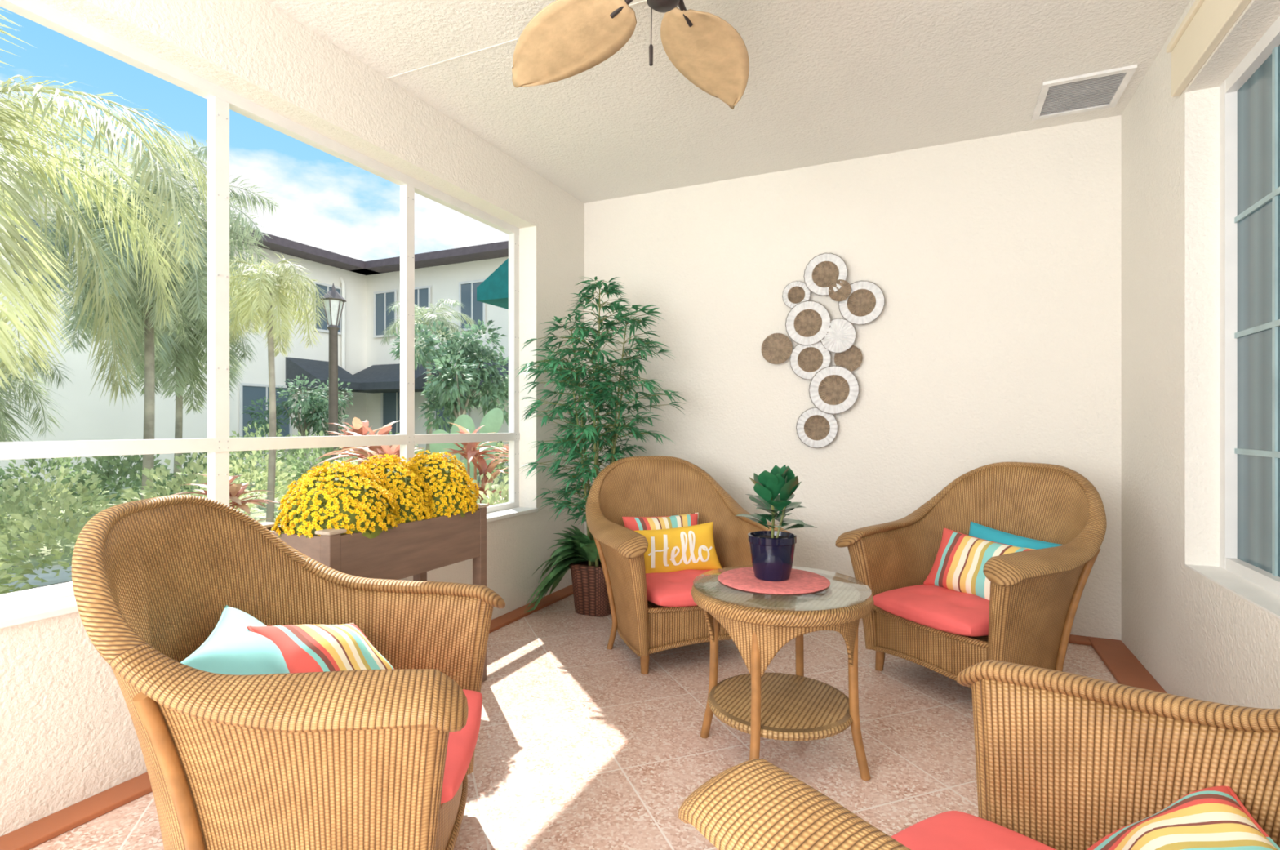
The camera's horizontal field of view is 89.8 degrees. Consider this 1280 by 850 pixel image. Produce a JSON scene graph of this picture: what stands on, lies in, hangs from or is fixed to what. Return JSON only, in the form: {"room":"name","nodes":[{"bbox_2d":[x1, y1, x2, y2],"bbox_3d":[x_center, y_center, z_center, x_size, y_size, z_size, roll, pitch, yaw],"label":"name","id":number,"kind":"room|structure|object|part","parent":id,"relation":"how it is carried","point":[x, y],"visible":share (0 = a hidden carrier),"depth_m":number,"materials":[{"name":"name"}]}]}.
{"room":"sunroom","nodes":[
{"label":"sunroom","id":0,"kind":"room"},
{"bbox_2d":[0,0,584,836],"bbox_3d":[-2.009,-0.238,1.401,0.200,2.750,7.280,0,0,25],"label":"wall","id":1,"kind":"structure","parent":0,"point":[68,736],"depth_m":2.61,"materials":[{"name":"beige paint"}]},
{"bbox_2d":[0,0,519,609],"bbox_3d":[-1.994,-0.365,1.565,0.059,1.815,5.734,0,0,25],"label":"window","id":2,"kind":"structure","parent":1,"relation":"in","point":[218,444],"depth_m":2.44,"materials":[{"name":"white metal"}]},
{"bbox_2d":[0,506,537,628],"bbox_3d":[-1.906,0.541,1.525,0.145,0.022,5.730,0,0,25],"label":"trim","id":3,"kind":"structure","parent":1,"relation":"attached to","point":[27,613],"depth_m":1.86,"materials":[{"name":"white paint"}]},
{"bbox_2d":[0,584,573,849],"bbox_3d":[-1.868,1.128,1.337,0.110,0.018,7.280,0,0,25],"label":"baseboard","id":4,"kind":"structure","parent":1,"relation":"attached to","point":[33,834],"depth_m":1.88,"materials":[{"name":"wood"}]},
{"bbox_2d":[28,594,1118,849],"bbox_3d":[-0.463,1.197,0.695,3.600,0.120,7.580,0,0,25],"label":"floor","id":5,"kind":"structure","parent":0,"point":[577,748],"depth_m":2.27,"materials":[{"name":"tile"}]},
{"bbox_2d":[71,494,505,849],"bbox_3d":[-0.789,0.659,1.581,0.826,0.965,0.964,0,0,-7],"label":"wicker armchair","id":6,"kind":"object","parent":5,"relation":"on","point":[344,759],"visible":0.86,"depth_m":1.24,"materials":[{"name":"wicker"}]},
{"bbox_3d":[-0.861,0.810,1.203,0.040,0.664,0.155,0,0,20],"label":"leg","id":7,"kind":"part","parent":6,"relation":"part of","materials":[{"name":"wicker"}]},
{"bbox_3d":[-0.635,0.490,1.186,0.613,0.175,0.150,0,0,-12],"label":"armrest","id":8,"kind":"part","parent":6,"relation":"part of","materials":[{"name":"wicker"}]},
{"bbox_3d":[-0.730,0.490,2.001,0.613,0.175,0.150,0,0,-1],"label":"armrest","id":9,"kind":"part","parent":6,"relation":"part of","materials":[{"name":"wicker"}]},
{"bbox_2d":[440,688,482,804],"bbox_3d":[-0.700,0.790,1.591,0.575,0.115,0.530,0,0,-7],"label":"seat cushion","id":10,"kind":"object","parent":6,"relation":"on","point":[461,744],"visible":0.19,"depth_m":1.52,"materials":[{"name":"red fabric"}]},
{"bbox_2d":[180,604,289,675],"bbox_3d":[-0.869,0.602,1.531,0.299,0.275,0.400,0,0,-19],"label":"throw pillow","id":11,"kind":"object","parent":10,"relation":"on","point":[231,648],"visible":0.24,"depth_m":1.45,"materials":[{"name":"teal fabric"}]},
{"bbox_2d":[246,622,394,673],"bbox_3d":[-0.759,0.632,1.624,0.285,0.304,0.400,0,0,18],"label":"throw pillow","id":12,"kind":"object","parent":10,"relation":"on","point":[304,648],"visible":0.44,"depth_m":1.58,"materials":[{"name":"fabric"}]},
{"bbox_2d":[259,502,488,682],"bbox_3d":[-1.030,0.745,2.570,0.404,0.785,0.834,0,0,25],"label":"planter box","id":13,"kind":"object","parent":5,"relation":"on","point":[416,548],"visible":0.48,"depth_m":2.43,"materials":[{"name":"brown wood"}]},
{"bbox_3d":[-1.034,0.750,2.146,0.045,0.773,0.045,0,0,25],"label":"leg","id":14,"kind":"part","parent":13,"relation":"part of","materials":[{"name":"brown wood"}]},
{"bbox_2d":[271,460,399,542],"bbox_3d":[-1.101,0.266,2.354,0.427,0.272,0.417,0,0,36],"label":"plant","id":15,"kind":"object","parent":13,"relation":"on","point":[330,500],"visible":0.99,"depth_m":2.24,"materials":[{"name":"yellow plant"}]},
{"bbox_2d":[356,453,433,524],"bbox_3d":[-1.020,0.258,2.572,0.399,0.289,0.362,0,0,13],"label":"plant","id":16,"kind":"object","parent":13,"relation":"on","point":[410,498],"visible":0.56,"depth_m":2.50,"materials":[{"name":"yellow plant"}]},
{"bbox_3d":[-1.026,0.750,2.994,0.045,0.773,0.045,0,0,25],"label":"leg","id":17,"kind":"part","parent":13,"relation":"part of","materials":[{"name":"brown wood"}]},
{"bbox_2d":[403,449,479,517],"bbox_3d":[-0.907,0.255,2.783,0.414,0.294,0.409,0,0,1],"label":"plant","id":18,"kind":"object","parent":13,"relation":"on","point":[451,493],"visible":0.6,"depth_m":2.70,"materials":[{"name":"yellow plant"}]},
{"bbox_3d":[-0.712,0.750,2.851,0.045,0.773,0.045,0,0,25],"label":"leg","id":19,"kind":"part","parent":13,"relation":"part of","materials":[{"name":"brown wood"}]},
{"bbox_2d":[568,558,611,617],"bbox_3d":[-0.263,0.985,3.924,0.294,0.305,0.294,0,0,25],"label":"basket","id":20,"kind":"object","parent":5,"relation":"on","point":[590,594],"depth_m":3.81,"materials":[{"name":"wicker"}]},
{"bbox_2d":[515,275,685,617],"bbox_3d":[-0.197,0.124,3.841,1.031,2.026,1.042,0,0,25],"label":"bamboo plant","id":21,"kind":"object","parent":5,"relation":"on","point":[579,553],"visible":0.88,"depth_m":3.82,"materials":[{"name":"green plant"}]},
{"bbox_2d":[586,455,790,674],"bbox_3d":[0.193,0.659,3.297,0.964,0.965,0.826,0,0,-21],"label":"wicker armchair","id":22,"kind":"object","parent":5,"relation":"on","point":[646,486],"visible":0.7,"depth_m":3.33,"materials":[{"name":"wicker"}]},
{"bbox_3d":[-0.191,0.810,3.271,0.155,0.664,0.040,0,0,5],"label":"leg","id":23,"kind":"part","parent":22,"relation":"part of","materials":[{"name":"wicker"}]},
{"bbox_3d":[-0.149,0.490,3.048,0.150,0.175,0.613,0,0,-27],"label":"armrest","id":24,"kind":"part","parent":22,"relation":"part of","materials":[{"name":"wicker"}]},
{"bbox_3d":[0.024,1.057,2.950,0.046,0.162,0.047,0,0,-21],"label":"leg","id":25,"kind":"part","parent":22,"relation":"part of","materials":[{"name":"wicker"}]},
{"bbox_3d":[0.204,0.852,3.268,0.605,0.001,0.594,0,0,-21],"label":"seat","id":26,"kind":"part","parent":22,"relation":"part of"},
{"bbox_2d":[645,568,714,606],"bbox_3d":[0.226,0.790,3.214,0.530,0.115,0.575,0,0,-21],"label":"seat cushion","id":27,"kind":"object","parent":22,"relation":"on","point":[673,588],"visible":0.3,"depth_m":2.98,"materials":[{"name":"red fabric"}]},
{"bbox_2d":[622,512,697,530],"bbox_3d":[0.128,0.607,3.408,0.447,0.255,0.136,0,0,-19],"label":"throw pillow","id":28,"kind":"object","parent":27,"relation":"on","point":[634,523],"visible":0.33,"depth_m":3.39,"materials":[{"name":"fabric"}]},
{"bbox_2d":[634,521,721,573],"bbox_3d":[0.199,0.647,3.309,0.450,0.267,0.148,0,0,-13],"label":"throw pillow","id":29,"kind":"object","parent":27,"relation":"on","point":[691,547],"visible":0.87,"depth_m":3.26,"materials":[{"name":"yellow fabric"}]},
{"bbox_3d":[0.614,0.490,3.348,0.150,0.175,0.613,0,0,-16],"label":"armrest","id":30,"kind":"part","parent":22,"relation":"part of","materials":[{"name":"wicker"}]},
{"bbox_2d":[691,564,874,780],"bbox_3d":[0.480,0.842,2.205,0.608,0.596,0.608,0,0,30],"label":"table","id":31,"kind":"object","parent":5,"relation":"on","point":[781,706],"visible":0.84,"depth_m":2.06,"materials":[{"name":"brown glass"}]},
{"bbox_3d":[0.252,0.859,2.334,0.071,0.564,0.031,0,0,30],"label":"leg","id":32,"kind":"part","parent":31,"relation":"part of","materials":[{"name":"wicker"}]},
{"bbox_3d":[0.351,0.859,1.976,0.031,0.564,0.071,0,0,30],"label":"leg","id":33,"kind":"part","parent":31,"relation":"part of","materials":[{"name":"wicker"}]},
{"bbox_2d":[717,566,830,594],"bbox_3d":[0.466,0.539,2.244,0.384,0.008,0.384,0,0,25],"label":"placemat","id":34,"kind":"object","parent":31,"relation":"on","point":[800,581],"visible":0.66,"depth_m":2.18,"materials":[{"name":"fabric"}]},
{"bbox_2d":[735,464,815,581],"bbox_3d":[0.479,0.338,2.264,0.245,0.396,0.248,0,0,-45],"label":"potted plant","id":35,"kind":"object","parent":34,"relation":"on","point":[772,552],"visible":1,"depth_m":2.21,"materials":[{"name":"green plant"}]},
{"bbox_3d":[0.463,0.460,2.251,0.168,0.152,0.168,0,0,25],"label":"pot","id":36,"kind":"part","parent":35,"relation":"part of","materials":[{"name":"blue ceramic"}]},
{"bbox_3d":[0.482,0.321,2.251,0.059,0.192,0.018,0,0,8],"label":"stem","id":37,"kind":"part","parent":35,"relation":"part of","materials":[{"name":"green plant"}]},
{"bbox_2d":[707,672,853,741],"bbox_3d":[0.480,0.954,2.205,0.494,0.034,0.494,0,0,30],"label":"shelf","id":38,"kind":"object","parent":31,"relation":"attached to","point":[797,707],"depth_m":2.14,"materials":[{"name":"wicker"}]},
{"bbox_3d":[0.480,0.549,2.205,0.594,0.010,0.594,0,0,30],"label":"glass","id":39,"kind":"part","parent":31,"relation":"part of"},
{"bbox_3d":[0.610,0.859,2.433,0.031,0.564,0.071,0,0,30],"label":"leg","id":40,"kind":"part","parent":31,"relation":"part of","materials":[{"name":"wood"}]},
{"bbox_3d":[0.709,0.859,2.075,0.071,0.564,0.031,0,0,30],"label":"leg","id":41,"kind":"part","parent":31,"relation":"part of","materials":[{"name":"wicker"}]},
{"bbox_2d":[835,462,1106,688],"bbox_3d":[1.479,0.659,2.842,0.826,0.965,0.964,0,0,-26],"label":"wicker armchair","id":42,"kind":"object","parent":5,"relation":"on","point":[1035,596],"visible":0.8,"depth_m":2.79,"materials":[{"name":"wicker"}]},
{"bbox_3d":[1.118,1.057,2.982,0.047,0.162,0.046,0,0,-26],"label":"leg","id":43,"kind":"part","parent":42,"relation":"part of","materials":[{"name":"wicker"}]},
{"bbox_3d":[1.202,0.490,3.163,0.613,0.175,0.150,0,0,-31],"label":"armrest","id":44,"kind":"part","parent":42,"relation":"part of","materials":[{"name":"wicker"}]},
{"bbox_2d":[872,584,989,636],"bbox_3d":[1.399,0.790,2.803,0.575,0.115,0.530,0,0,-26],"label":"seat cushion","id":45,"kind":"object","parent":42,"relation":"on","point":[938,607],"visible":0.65,"depth_m":2.68,"materials":[{"name":"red fabric"}]},
{"bbox_2d":[923,527,1034,599],"bbox_3d":[1.497,0.632,2.829,0.172,0.287,0.488,0,0,-33],"label":"throw pillow","id":46,"kind":"object","parent":45,"relation":"on","point":[960,560],"visible":0.59,"depth_m":2.84,"materials":[{"name":"fabric"}]},
{"bbox_2d":[968,521,1063,549],"bbox_3d":[1.621,0.607,2.834,0.152,0.298,0.490,0,0,-28],"label":"throw pillow","id":47,"kind":"object","parent":45,"relation":"on","point":[978,531],"visible":0.19,"depth_m":2.85,"materials":[{"name":"teal fabric"}]},
{"bbox_3d":[1.451,0.852,2.828,0.594,0.001,0.605,0,0,-26],"label":"seat","id":48,"kind":"part","parent":42,"relation":"part of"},
{"bbox_3d":[1.563,0.490,2.426,0.613,0.175,0.150,0,0,-21],"label":"armrest","id":49,"kind":"part","parent":42,"relation":"part of","materials":[{"name":"wicker"}]},
{"bbox_3d":[1.745,0.810,2.563,0.155,0.664,0.040,0,0,38],"label":"leg","id":50,"kind":"part","parent":42,"relation":"part of","materials":[{"name":"wicker"}]},
{"bbox_2d":[677,659,1279,849],"bbox_3d":[0.640,0.659,0.862,0.964,0.965,0.826,0,0,-35],"label":"wicker armchair","id":51,"kind":"object","parent":5,"relation":"on","point":[1064,761],"visible":0.92,"depth_m":1.12,"materials":[{"name":"wicker"}]},
{"bbox_3d":[0.244,0.490,0.712,0.150,0.175,0.613,0,0,-30],"label":"armrest","id":52,"kind":"part","parent":51,"relation":"part of","materials":[{"name":"wicker"}]},
{"bbox_2d":[891,810,1056,849],"bbox_3d":[0.589,0.790,0.935,0.530,0.115,0.575,0,0,-35],"label":"seat cushion","id":53,"kind":"object","parent":51,"relation":"on","point":[950,829],"visible":0.96,"depth_m":1.17,"materials":[{"name":"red fabric"}]},
{"bbox_2d":[1086,785,1279,849],"bbox_3d":[0.773,0.652,0.900,0.215,0.213,0.398,0,0,24],"label":"throw pillow","id":54,"kind":"object","parent":53,"relation":"on","point":[1211,818],"visible":1,"depth_m":0.93,"materials":[{"name":"fabric"}]},
{"bbox_3d":[0.912,0.490,1.187,0.150,0.175,0.613,0,0,-41],"label":"armrest","id":55,"kind":"part","parent":51,"relation":"part of","materials":[{"name":"wicker"}]},
{"bbox_2d":[265,0,1191,203],"bbox_3d":[-0.463,-1.688,0.695,3.600,0.150,7.580,0,0,25],"label":"ceiling","id":56,"kind":"structure","parent":0,"point":[829,81],"depth_m":2.96,"materials":[{"name":"paint"}]},
{"bbox_2d":[386,0,646,79],"bbox_3d":[0.280,-1.611,2.322,3.200,0.003,0.008,0,0,25],"label":"trim","id":57,"kind":"structure","parent":56,"relation":"attached to","point":[644,1],"depth_m":2.80,"materials":[{"name":"beige paint"}]},
{"bbox_2d":[511,0,749,109],"bbox_3d":[0.095,-1.348,1.943,1.370,0.530,1.307,0,0,25],"label":"ceiling fan","id":58,"kind":"object","parent":56,"relation":"hanging from","point":[566,38],"visible":1,"depth_m":2.17,"materials":[{"name":"beige wood"}]},
{"bbox_3d":[-0.250,-1.286,2.177,0.572,0.086,0.285,0,0,44],"label":"blade","id":59,"kind":"part","parent":58,"relation":"part of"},
{"bbox_3d":[-0.042,-1.317,1.988,0.137,0.058,0.028,0,0,44],"label":"blade arm","id":60,"kind":"part","parent":58,"relation":"part of","materials":[{"name":"brown metal"}]},
{"bbox_3d":[0.033,-1.183,1.931,0.013,0.200,0.013,0,0,2],"label":"pull chain","id":61,"kind":"part","parent":58,"relation":"part of","materials":[{"name":"brown metal"}]},
{"bbox_3d":[0.135,-1.317,2.019,0.028,0.058,0.137,0,0,26],"label":"blade arm","id":62,"kind":"part","parent":58,"relation":"part of","materials":[{"name":"brown metal"}]},
{"bbox_3d":[0.250,-1.286,2.276,0.285,0.086,0.572,0,0,26],"label":"blade","id":63,"kind":"part","parent":58,"relation":"part of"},
{"bbox_2d":[1031,64,1137,120],"bbox_3d":[2.141,-1.606,3.123,0.360,0.014,0.390,0,0,25],"label":"ceiling vent","id":64,"kind":"object","parent":56,"relation":"in","point":[1100,90],"visible":1,"depth_m":3.10,"materials":[{"name":"metal"}]},
{"bbox_2d":[584,115,1121,639],"bbox_3d":[1.081,-0.238,4.074,3.600,2.750,0.150,0,0,25],"label":"wall","id":65,"kind":"structure","parent":0,"point":[995,260],"depth_m":3.77,"materials":[{"name":"beige paint"}]},
{"bbox_2d":[761,253,884,448],"bbox_3d":[1.111,-0.452,3.939,0.737,1.190,0.070,0,0,25],"label":"wall sculpture","id":66,"kind":"object","parent":65,"relation":"attached to","point":[833,389],"visible":1,"depth_m":3.92,"materials":[{"name":"metal"}]},
{"bbox_2d":[1068,634,1091,645],"bbox_3d":[1.008,1.128,3.964,2.940,0.018,0.110,0,0,25],"label":"baseboard","id":67,"kind":"structure","parent":65,"relation":"attached to","point":[1077,639],"depth_m":3.34,"materials":[{"name":"wood"}]},
{"bbox_2d":[1121,0,1279,708],"bbox_3d":[1.083,-0.238,-0.011,0.200,2.750,7.280,0,0,25],"label":"wall","id":68,"kind":"structure","parent":0,"point":[1197,638],"depth_m":2.59,"materials":[{"name":"beige paint"}]},
{"bbox_2d":[1087,635,1166,693],"bbox_3d":[0.924,1.128,0.062,0.150,0.018,7.280,0,0,25],"label":"baseboard","id":69,"kind":"structure","parent":68,"relation":"attached to","point":[1124,666],"depth_m":2.99,"materials":[{"name":"wood"}]},
{"bbox_2d":[1166,0,1251,96],"bbox_3d":[1.756,-1.405,1.757,0.045,0.205,1.755,0,0,25],"label":"trim","id":70,"kind":"structure","parent":68,"relation":"attached to","point":[1206,24],"depth_m":2.29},
{"bbox_2d":[1185,564,1279,618],"bbox_3d":[1.836,0.544,1.745,0.110,0.006,1.600,0,0,25],"label":"trim","id":71,"kind":"structure","parent":68,"relation":"attached to","point":[1269,602],"depth_m":2.14,"materials":[{"name":"white paint"}]},
{"bbox_2d":[1219,16,1279,595],"bbox_3d":[1.911,-0.373,1.711,0.065,1.840,1.600,0,0,25],"label":"window","id":72,"kind":"structure","parent":68,"relation":"in","point":[1250,96],"depth_m":2.28,"materials":[{"name":"wood"}]},
{"bbox_3d":[1.918,-0.373,1.708,0.010,1.740,1.500,0,0,25],"label":"glass pane","id":73,"kind":"part","parent":72,"relation":"part of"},
{"label":"outside","id":74,"kind":"structure","parent":0,"visible":0},
{"bbox_2d":[4,466,508,591],"bbox_3d":[-17.453,1.357,18.966,42.490,0.200,70.000,0,0,25],"label":"ground","id":75,"kind":"structure","parent":74,"point":[45,552],"depth_m":8.83,"materials":[{"name":"plant"}]},
{"bbox_2d":[0,556,27,594],"bbox_3d":[-4.261,0.885,3.706,1.071,0.585,1.076,0,0,44],"label":"shrub","id":76,"kind":"object","parent":75,"relation":"on","point":[2,566],"visible":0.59,"depth_m":4.04,"materials":[{"name":"plant"}]},
{"bbox_2d":[0,471,56,521],"bbox_3d":[-7.548,0.856,7.404,1.245,0.631,1.251,0,0,-39],"label":"shrub","id":77,"kind":"object","parent":75,"relation":"on","point":[4,477],"visible":0.13,"depth_m":7.57,"materials":[{"name":"plant"}]},
{"bbox_2d":[0,333,71,441],"bbox_3d":[-7.310,0.066,6.504,2.085,2.390,2.318,0,0,25],"label":"palm tree","id":78,"kind":"object","parent":75,"relation":"on","point":[6,432],"visible":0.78,"depth_m":6.97,"materials":[{"name":"plant"}]},
{"bbox_2d":[0,476,89,555],"bbox_3d":[-5.590,0.816,5.799,1.171,0.694,1.176,0,0,-20],"label":"shrub","id":79,"kind":"object","parent":75,"relation":"on","point":[9,505],"visible":0.52,"depth_m":5.86,"materials":[{"name":"plant"}]},
{"bbox_2d":[0,456,97,498],"bbox_3d":[-9.172,0.716,9.914,1.378,0.851,1.372,0,0,-13],"label":"shrub","id":80,"kind":"object","parent":75,"relation":"on","point":[52,464],"visible":0.42,"depth_m":9.82,"materials":[{"name":"plant"}]},
{"bbox_2d":[0,493,111,593],"bbox_3d":[-4.179,0.833,4.701,1.215,0.667,1.221,0,0,19],"label":"shrub","id":81,"kind":"object","parent":75,"relation":"on","point":[30,545],"visible":0.5,"depth_m":4.51,"materials":[{"name":"plant"}]},
{"bbox_2d":[0,466,126,542],"bbox_3d":[-6.100,0.796,6.715,1.379,0.725,1.372,0,0,25],"label":"shrub","id":82,"kind":"object","parent":75,"relation":"on","point":[83,491],"visible":0.4,"depth_m":6.72,"materials":[{"name":"plant"}]},
{"bbox_2d":[0,8,230,408],"bbox_3d":[-4.570,-0.770,4.061,3.427,4.059,3.510,0,0,-16],"label":"palm tree","id":83,"kind":"object","parent":75,"relation":"on","point":[15,190],"visible":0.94,"depth_m":4.34,"materials":[{"name":"plant"}]},
{"bbox_2d":[50,454,183,519],"bbox_3d":[-6.766,0.739,8.388,1.497,0.815,1.490,0,0,-23],"label":"shrub","id":84,"kind":"object","parent":75,"relation":"on","point":[125,471],"visible":0.35,"depth_m":8.33,"materials":[{"name":"plant"}]},
{"bbox_2d":[66,453,173,501],"bbox_3d":[-7.784,0.690,9.683,1.427,0.893,1.420,0,0,5],"label":"shrub","id":85,"kind":"object","parent":75,"relation":"on","point":[100,459],"visible":0.2,"depth_m":9.42,"materials":[{"name":"plant"}]},
{"bbox_2d":[0,99,280,499],"bbox_3d":[-5.850,-1.038,7.600,2.783,4.593,2.926,0,0,-23],"label":"palm tree","id":86,"kind":"object","parent":75,"relation":"on","point":[149,340],"visible":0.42,"depth_m":7.30,"materials":[{"name":"plant"}]},
{"bbox_2d":[44,224,293,479],"bbox_3d":[-7.838,-1.054,10.822,3.293,4.625,3.627,0,0,-14],"label":"palm tree","id":87,"kind":"object","parent":75,"relation":"on","point":[184,358],"visible":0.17,"depth_m":10.54,"materials":[{"name":"plant"}]},
{"bbox_2d":[111,452,265,518],"bbox_3d":[-4.867,0.712,6.939,1.420,0.858,1.414,0,0,-36],"label":"shrub","id":88,"kind":"object","parent":75,"relation":"on","point":[129,493],"visible":0.34,"depth_m":6.86,"materials":[{"name":"plant"}]},
{"bbox_2d":[166,432,285,494],"bbox_3d":[-6.763,0.624,10.618,1.797,0.996,1.806,0,0,-17],"label":"shrub","id":89,"kind":"object","parent":75,"relation":"on","point":[242,455],"visible":0.18,"depth_m":10.43,"materials":[{"name":"plant"}]},
{"bbox_2d":[173,472,286,521],"bbox_3d":[-3.163,0.814,4.925,0.982,0.886,0.874,0,0,38],"label":"ti plant","id":90,"kind":"object","parent":75,"relation":"on","point":[236,491],"visible":0.19,"depth_m":5.03,"materials":[{"name":"plant"}]},
{"bbox_2d":[191,449,298,515],"bbox_3d":[-5.066,0.715,8.299,1.417,0.852,1.424,0,0,5],"label":"shrub","id":91,"kind":"object","parent":75,"relation":"on","point":[281,475],"visible":0.34,"depth_m":8.28,"materials":[{"name":"plant"}]},
{"bbox_2d":[1,494,503,591],"bbox_3d":[-5.471,1.245,4.148,1.200,0.001,19.000,0,0,25],"label":"garden path","id":92,"kind":"structure","parent":75,"relation":"on","point":[63,576],"depth_m":5.26,"materials":[{"name":"concrete"}]},
{"bbox_2d":[0,165,508,486],"bbox_3d":[-10.969,-2.748,11.607,23.800,8.010,41.400,0,0,25],"label":"building","id":93,"kind":"structure","parent":75,"relation":"on","point":[368,288],"depth_m":18.79,"materials":[{"name":"paint"}]},
{"bbox_2d":[476,257,508,309],"bbox_3d":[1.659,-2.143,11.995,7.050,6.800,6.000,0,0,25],"label":"awning","id":94,"kind":"object","parent":93,"relation":"attached to","point":[494,291],"visible":0.15,"depth_m":10.68,"materials":[{"name":"fabric"}]},
{"bbox_2d":[205,252,332,522],"bbox_3d":[-3.509,-0.150,6.053,1.116,2.817,1.088,0,0,25],"label":"palm tree","id":95,"kind":"object","parent":75,"relation":"on","point":[267,282],"visible":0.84,"depth_m":5.98,"materials":[{"name":"plant"}]},
{"bbox_2d":[229,422,311,480],"bbox_3d":[-7.660,0.520,12.970,1.876,1.159,1.885,0,0,-22],"label":"shrub","id":96,"kind":"object","parent":75,"relation":"on","point":[257,433],"visible":0.23,"depth_m":12.89,"materials":[{"name":"plant"}]},
{"bbox_2d":[274,510,281,525],"bbox_3d":[-3.434,0.983,6.431,0.695,0.431,0.698,0,0,34],"label":"shrub","id":97,"kind":"object","parent":75,"relation":"on","point":[276,514],"visible":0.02,"depth_m":6.36,"materials":[{"name":"plant"}]},
{"bbox_2d":[241,373,355,475],"bbox_3d":[-7.821,0.050,15.027,2.056,2.422,2.047,0,0,25],"label":"tree","id":98,"kind":"object","parent":75,"relation":"on","point":[313,419],"visible":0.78,"depth_m":14.83,"materials":[{"name":"plant"}]},
{"bbox_2d":[253,430,358,493],"bbox_3d":[-5.255,0.593,10.318,1.744,1.045,1.753,0,0,-14],"label":"shrub","id":99,"kind":"object","parent":75,"relation":"on","point":[300,452],"visible":0.34,"depth_m":10.08,"materials":[{"name":"plant"}]},
{"bbox_2d":[320,282,346,469],"bbox_3d":[-5.676,-0.693,11.883,0.460,3.900,0.398,0,0,25],"label":"lamp post","id":100,"kind":"object","parent":75,"relation":"on","point":[333,316],"visible":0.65,"depth_m":11.81,"materials":[{"name":"black metal"}]},
{"bbox_3d":[-5.676,-2.242,11.883,0.460,0.803,0.398,0,0,25],"label":"lantern frame","id":101,"kind":"part","parent":100,"relation":"part of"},
{"bbox_3d":[-5.676,-2.068,11.883,0.340,0.450,0.294,0,0,25],"label":"lamp glass","id":102,"kind":"part","parent":100,"relation":"part of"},
{"bbox_2d":[310,446,358,472],"bbox_3d":[-6.515,0.722,14.082,1.535,0.841,1.542,0,0,36],"label":"shrub","id":103,"kind":"object","parent":75,"relation":"on","point":[322,448],"visible":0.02,"depth_m":13.88,"materials":[{"name":"plant"}]},
{"bbox_2d":[326,452,369,474],"bbox_3d":[-3.984,0.722,9.510,1.511,0.841,1.518,0,0,3],"label":"shrub","id":104,"kind":"object","parent":75,"relation":"on","point":[346,458],"visible":0.02,"depth_m":9.26,"materials":[{"name":"plant"}]},
{"bbox_2d":[316,417,390,464],"bbox_3d":[-3.145,0.583,7.722,1.326,1.348,1.180,0,0,-42],"label":"ti plant","id":105,"kind":"object","parent":75,"relation":"on","point":[357,427],"visible":0.12,"depth_m":7.54,"materials":[{"name":"plant"}]},
{"bbox_2d":[312,420,417,473],"bbox_3d":[-2.755,0.605,6.351,1.228,1.305,1.092,0,0,10],"label":"ti plant","id":106,"kind":"object","parent":75,"relation":"on","point":[384,430],"visible":0.16,"depth_m":6.20,"materials":[{"name":"plant"}]},
{"bbox_2d":[342,444,427,474],"bbox_3d":[-2.209,0.668,5.285,1.080,1.177,0.961,0,0,-9],"label":"ti plant","id":107,"kind":"object","parent":75,"relation":"on","point":[395,449],"visible":0.09,"depth_m":5.25,"materials":[{"name":"plant"}]},
{"bbox_2d":[389,444,427,454],"bbox_3d":[-4.564,0.699,12.243,1.543,0.878,1.536,0,0,-19],"label":"shrub","id":108,"kind":"object","parent":75,"relation":"on","point":[421,450],"visible":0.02,"depth_m":12.17,"materials":[{"name":"plant"}]},
{"bbox_2d":[380,298,477,457],"bbox_3d":[-4.137,-0.577,12.551,1.905,3.670,2.060,0,0,25],"label":"palm tree","id":109,"kind":"object","parent":75,"relation":"on","point":[433,316],"visible":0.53,"depth_m":12.38,"materials":[{"name":"plant"}]},
{"bbox_2d":[388,319,508,459],"bbox_3d":[-3.008,-0.262,10.546,1.833,3.044,1.869,0,0,29],"label":"tree","id":110,"kind":"object","parent":75,"relation":"on","point":[442,395],"visible":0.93,"depth_m":10.46,"materials":[{"name":"plant"}]},
{"bbox_2d":[429,408,503,480],"bbox_3d":[-2.381,0.462,8.833,0.984,1.399,0.097,0,0,-10],"label":"cactus","id":111,"kind":"object","parent":75,"relation":"on","point":[493,419],"visible":0.34,"depth_m":8.82,"materials":[{"name":"plant"}]},
{"bbox_2d":[438,422,508,505],"bbox_3d":[-1.777,0.613,7.256,1.277,1.287,1.136,0,0,20],"label":"ti plant","id":112,"kind":"object","parent":75,"relation":"on","point":[470,452],"visible":0.6,"depth_m":7.26,"materials":[{"name":"plant"}]},
{"bbox_2d":[467,471,508,505],"bbox_3d":[-1.409,0.805,6.244,1.297,0.712,1.303,0,0,24],"label":"shrub","id":113,"kind":"object","parent":75,"relation":"on","point":[495,496],"visible":0.15,"depth_m":6.26,"materials":[{"name":"plant"}]},
{"bbox_2d":[476,441,508,479],"bbox_3d":[-3.312,0.651,13.257,1.673,0.954,1.665,0,0,-23],"label":"shrub","id":114,"kind":"object","parent":75,"relation":"on","point":[499,444],"visible":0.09,"depth_m":13.18,"materials":[{"name":"plant"}]},
{"bbox_2d":[476,440,508,475],"bbox_3d":[-3.128,0.700,14.544,1.410,0.877,1.417,0,0,41],"label":"shrub","id":115,"kind":"object","parent":75,"relation":"on","point":[500,442],"visible":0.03,"depth_m":14.37,"materials":[{"name":"plant"}]},
{"bbox_2d":[484,444,508,491],"bbox_3d":[-1.526,0.679,8.257,1.049,1.155,1.179,0,0,-22],"label":"ti plant","id":116,"kind":"object","parent":75,"relation":"on","point":[505,446],"visible":0.04,"depth_m":8.06,"materials":[{"name":"plant"}]}
]}

